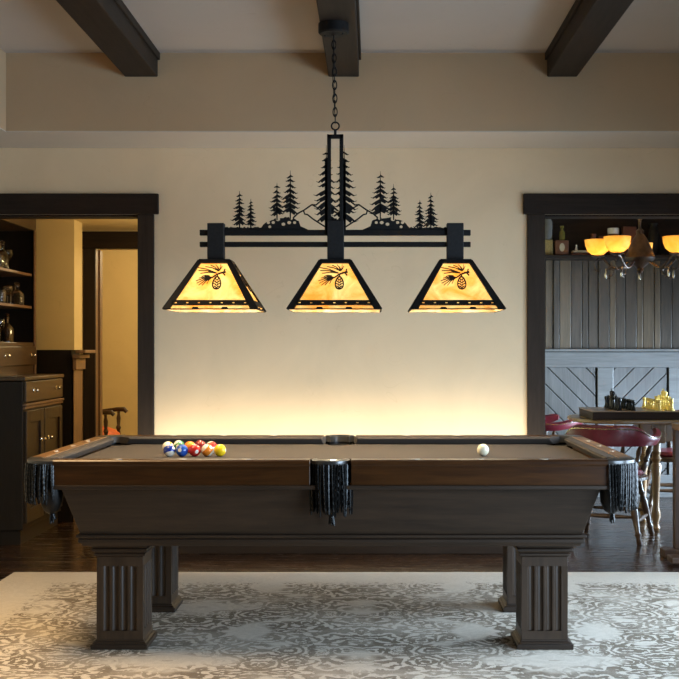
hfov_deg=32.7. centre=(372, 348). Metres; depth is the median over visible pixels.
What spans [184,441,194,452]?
ball
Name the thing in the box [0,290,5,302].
tumbler
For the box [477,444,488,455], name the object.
cue ball
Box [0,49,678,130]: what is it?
wall
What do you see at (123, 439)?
cushion
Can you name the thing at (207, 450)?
ball
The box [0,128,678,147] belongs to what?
trim
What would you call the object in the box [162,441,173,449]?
ball
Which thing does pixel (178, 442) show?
ball
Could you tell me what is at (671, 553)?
side table
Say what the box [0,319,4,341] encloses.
goblet
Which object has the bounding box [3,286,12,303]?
goblet
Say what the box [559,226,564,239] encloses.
bottle
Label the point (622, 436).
chair
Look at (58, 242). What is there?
wall
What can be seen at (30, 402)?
hutch
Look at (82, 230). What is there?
wall
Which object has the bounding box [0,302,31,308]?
shelf
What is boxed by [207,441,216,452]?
ball
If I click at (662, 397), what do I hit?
king
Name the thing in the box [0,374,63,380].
countertop
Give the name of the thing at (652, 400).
pawn
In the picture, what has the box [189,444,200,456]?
ball
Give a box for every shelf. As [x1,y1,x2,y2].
[0,267,31,276]
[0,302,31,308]
[545,219,678,260]
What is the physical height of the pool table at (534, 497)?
0.837 m
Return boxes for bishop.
[665,394,668,409]
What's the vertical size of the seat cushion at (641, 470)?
0.051 m
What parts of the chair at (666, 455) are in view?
leg, leg, seat frame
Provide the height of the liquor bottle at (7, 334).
0.210 m
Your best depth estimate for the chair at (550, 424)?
9.23 m
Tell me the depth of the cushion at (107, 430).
10.27 m
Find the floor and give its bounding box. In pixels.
[0,498,678,580]
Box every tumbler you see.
[0,255,3,267]
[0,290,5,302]
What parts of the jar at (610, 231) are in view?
jar lid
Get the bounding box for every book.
[570,253,590,254]
[571,250,588,252]
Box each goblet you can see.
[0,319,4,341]
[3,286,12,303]
[5,250,12,269]
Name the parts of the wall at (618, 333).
diagonal panel, dado rail, skirting, diagonal panel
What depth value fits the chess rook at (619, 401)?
8.19 m
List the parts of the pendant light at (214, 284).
glass panel, lamp shade, post, glass panel, glass panel, cord, lamp shade, glass panel, chain, post, frame, glass panel, glass panel, post, lamp shade, glass panel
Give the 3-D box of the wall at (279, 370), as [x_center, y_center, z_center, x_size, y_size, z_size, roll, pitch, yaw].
[-0.260,-0.222,7.475,6.380,3.058,0.150,0,0,0]
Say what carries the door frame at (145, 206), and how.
in the wall at (279, 370)
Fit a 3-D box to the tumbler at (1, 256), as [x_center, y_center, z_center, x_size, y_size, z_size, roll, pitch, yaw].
[-2.575,-0.602,7.970,0.072,0.085,0.070,0,0,0]
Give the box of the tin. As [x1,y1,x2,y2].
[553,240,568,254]
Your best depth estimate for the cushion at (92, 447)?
5.50 m
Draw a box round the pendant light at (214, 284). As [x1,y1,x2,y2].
[162,20,505,312]
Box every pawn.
[631,400,635,410]
[650,399,653,408]
[656,400,661,410]
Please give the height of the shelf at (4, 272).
0.020 m
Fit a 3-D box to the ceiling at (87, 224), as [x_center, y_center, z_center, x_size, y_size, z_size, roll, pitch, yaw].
[-2.050,-1.198,10.275,4.500,0.430,5.450,0,0,0]
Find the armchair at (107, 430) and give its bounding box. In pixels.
[103,407,127,434]
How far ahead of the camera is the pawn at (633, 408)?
8.20 m
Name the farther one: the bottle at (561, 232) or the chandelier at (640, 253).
the bottle at (561, 232)
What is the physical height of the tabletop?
0.063 m
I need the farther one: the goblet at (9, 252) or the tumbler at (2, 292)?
the goblet at (9, 252)
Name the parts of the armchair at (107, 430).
arm post, arm, arm, arm post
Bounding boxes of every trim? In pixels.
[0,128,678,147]
[36,350,95,520]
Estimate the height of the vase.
0.280 m
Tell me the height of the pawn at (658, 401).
0.077 m
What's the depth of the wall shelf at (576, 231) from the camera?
10.17 m
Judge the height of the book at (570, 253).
0.022 m
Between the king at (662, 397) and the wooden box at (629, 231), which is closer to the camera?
the king at (662, 397)
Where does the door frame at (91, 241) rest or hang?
in the wall at (82, 230)
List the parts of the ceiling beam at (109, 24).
molding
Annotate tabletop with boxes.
[578,407,678,419]
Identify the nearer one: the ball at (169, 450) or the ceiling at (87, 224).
the ball at (169, 450)
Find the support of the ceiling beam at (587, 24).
attached to the ceiling at (26, 26)
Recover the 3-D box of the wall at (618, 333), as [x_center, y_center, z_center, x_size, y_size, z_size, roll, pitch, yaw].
[2.150,-0.003,10.325,3.900,2.620,0.350,0,0,0]
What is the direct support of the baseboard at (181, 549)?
attached to the wall at (279, 370)
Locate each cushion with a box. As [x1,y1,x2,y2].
[46,437,113,458]
[103,426,119,434]
[120,436,325,443]
[354,436,559,443]
[564,437,617,458]
[638,467,645,475]
[651,448,672,456]
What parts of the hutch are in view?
panel, drawer, crown rail, door, waist molding, drawer, door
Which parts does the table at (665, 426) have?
leg, leg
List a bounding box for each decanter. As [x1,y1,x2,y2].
[0,240,8,268]
[10,282,23,304]
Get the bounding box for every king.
[609,388,612,408]
[661,388,664,408]
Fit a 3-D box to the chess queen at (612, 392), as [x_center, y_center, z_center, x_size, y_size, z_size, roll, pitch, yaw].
[1.742,0.370,8.395,0.040,0.133,0.040,0,0,0]
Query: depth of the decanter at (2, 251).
8.05 m
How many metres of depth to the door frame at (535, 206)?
7.38 m
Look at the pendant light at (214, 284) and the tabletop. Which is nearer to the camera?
the pendant light at (214, 284)
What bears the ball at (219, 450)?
on the pool table at (534, 497)
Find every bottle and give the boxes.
[0,313,13,341]
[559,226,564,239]
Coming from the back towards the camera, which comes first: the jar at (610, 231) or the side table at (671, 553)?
the jar at (610, 231)
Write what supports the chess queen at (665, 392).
on the tabletop
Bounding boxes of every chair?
[545,414,582,434]
[564,424,661,544]
[634,410,678,512]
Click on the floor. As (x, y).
(608, 546)
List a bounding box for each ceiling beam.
[56,0,159,76]
[316,0,360,76]
[545,0,633,76]
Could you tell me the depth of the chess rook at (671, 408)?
8.20 m
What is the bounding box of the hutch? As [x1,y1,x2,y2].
[0,219,63,544]
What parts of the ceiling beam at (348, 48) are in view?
molding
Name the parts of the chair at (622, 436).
leg, nailhead trim, backrest, leg, seat frame, leg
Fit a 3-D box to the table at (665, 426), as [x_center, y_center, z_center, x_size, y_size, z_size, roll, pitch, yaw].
[2.255,0.904,8.550,1.590,0.806,0.860,0,0,0]
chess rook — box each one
[617,399,621,410]
[669,399,673,410]
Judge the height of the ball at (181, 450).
0.057 m
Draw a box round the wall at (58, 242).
[36,220,81,349]
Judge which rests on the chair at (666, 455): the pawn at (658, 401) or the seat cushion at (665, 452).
the seat cushion at (665, 452)
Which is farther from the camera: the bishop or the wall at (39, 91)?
the bishop
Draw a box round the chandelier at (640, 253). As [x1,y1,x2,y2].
[584,219,678,280]
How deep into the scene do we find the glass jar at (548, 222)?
9.94 m
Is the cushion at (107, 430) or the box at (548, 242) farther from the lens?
the cushion at (107, 430)
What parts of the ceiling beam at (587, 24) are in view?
molding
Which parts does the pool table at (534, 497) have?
rail, leg, leg, rail, rail, lip molding, molding, rail, rail, leg, leg, rail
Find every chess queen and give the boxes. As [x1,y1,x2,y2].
[611,391,615,408]
[663,391,667,408]
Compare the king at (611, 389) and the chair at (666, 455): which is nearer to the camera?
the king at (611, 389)
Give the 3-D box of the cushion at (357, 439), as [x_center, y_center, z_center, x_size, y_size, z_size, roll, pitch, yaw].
[0.444,0.481,6.112,1.091,0.038,0.052,0,0,0]
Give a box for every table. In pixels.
[24,434,637,649]
[567,414,678,530]
[660,423,678,563]
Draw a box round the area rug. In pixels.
[0,572,678,678]
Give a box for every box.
[545,239,552,254]
[621,227,635,254]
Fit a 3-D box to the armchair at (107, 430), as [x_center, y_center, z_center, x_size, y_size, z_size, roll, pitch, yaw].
[-2.551,0.828,10.350,0.617,0.959,0.576,0,0,0]
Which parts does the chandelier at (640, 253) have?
lamp shade, arm, lamp shade, arm, arm, arm, lamp shade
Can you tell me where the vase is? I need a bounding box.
[648,223,659,254]
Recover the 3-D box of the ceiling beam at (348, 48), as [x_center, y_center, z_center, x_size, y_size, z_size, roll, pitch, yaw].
[-0.173,-1.680,2.925,0.206,0.142,7.849,0,0,0]
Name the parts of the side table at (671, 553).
post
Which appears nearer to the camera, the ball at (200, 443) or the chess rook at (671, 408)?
the ball at (200, 443)
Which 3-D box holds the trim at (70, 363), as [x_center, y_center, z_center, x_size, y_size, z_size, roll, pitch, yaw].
[-3.188,0.657,8.920,2.025,1.300,0.330,0,0,0]
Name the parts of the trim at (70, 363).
post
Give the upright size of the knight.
0.098 m
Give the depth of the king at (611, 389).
8.45 m
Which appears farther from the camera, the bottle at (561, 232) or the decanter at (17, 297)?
the bottle at (561, 232)
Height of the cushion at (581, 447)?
0.038 m
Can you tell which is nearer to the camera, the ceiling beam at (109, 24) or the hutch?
the ceiling beam at (109, 24)
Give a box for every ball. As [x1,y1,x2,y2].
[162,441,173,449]
[163,444,175,456]
[173,440,183,448]
[176,444,187,456]
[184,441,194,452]
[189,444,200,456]
[195,440,205,448]
[201,444,213,455]
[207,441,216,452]
[214,444,225,455]
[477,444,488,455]
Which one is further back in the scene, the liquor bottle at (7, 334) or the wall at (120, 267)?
the wall at (120, 267)
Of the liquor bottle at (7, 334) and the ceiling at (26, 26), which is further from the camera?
the liquor bottle at (7, 334)
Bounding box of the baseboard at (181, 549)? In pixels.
[178,546,502,553]
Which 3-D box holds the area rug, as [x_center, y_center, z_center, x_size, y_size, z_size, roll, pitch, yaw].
[-0.052,1.301,5.312,4.065,0.012,2.825,0,0,0]
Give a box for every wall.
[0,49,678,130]
[0,148,678,435]
[36,220,81,349]
[80,230,137,440]
[101,250,137,434]
[545,261,678,497]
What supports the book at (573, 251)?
on the book at (570, 253)
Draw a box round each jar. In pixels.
[545,219,552,238]
[607,228,618,254]
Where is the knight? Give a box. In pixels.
[606,395,608,407]
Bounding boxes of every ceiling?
[0,0,678,52]
[36,219,137,229]

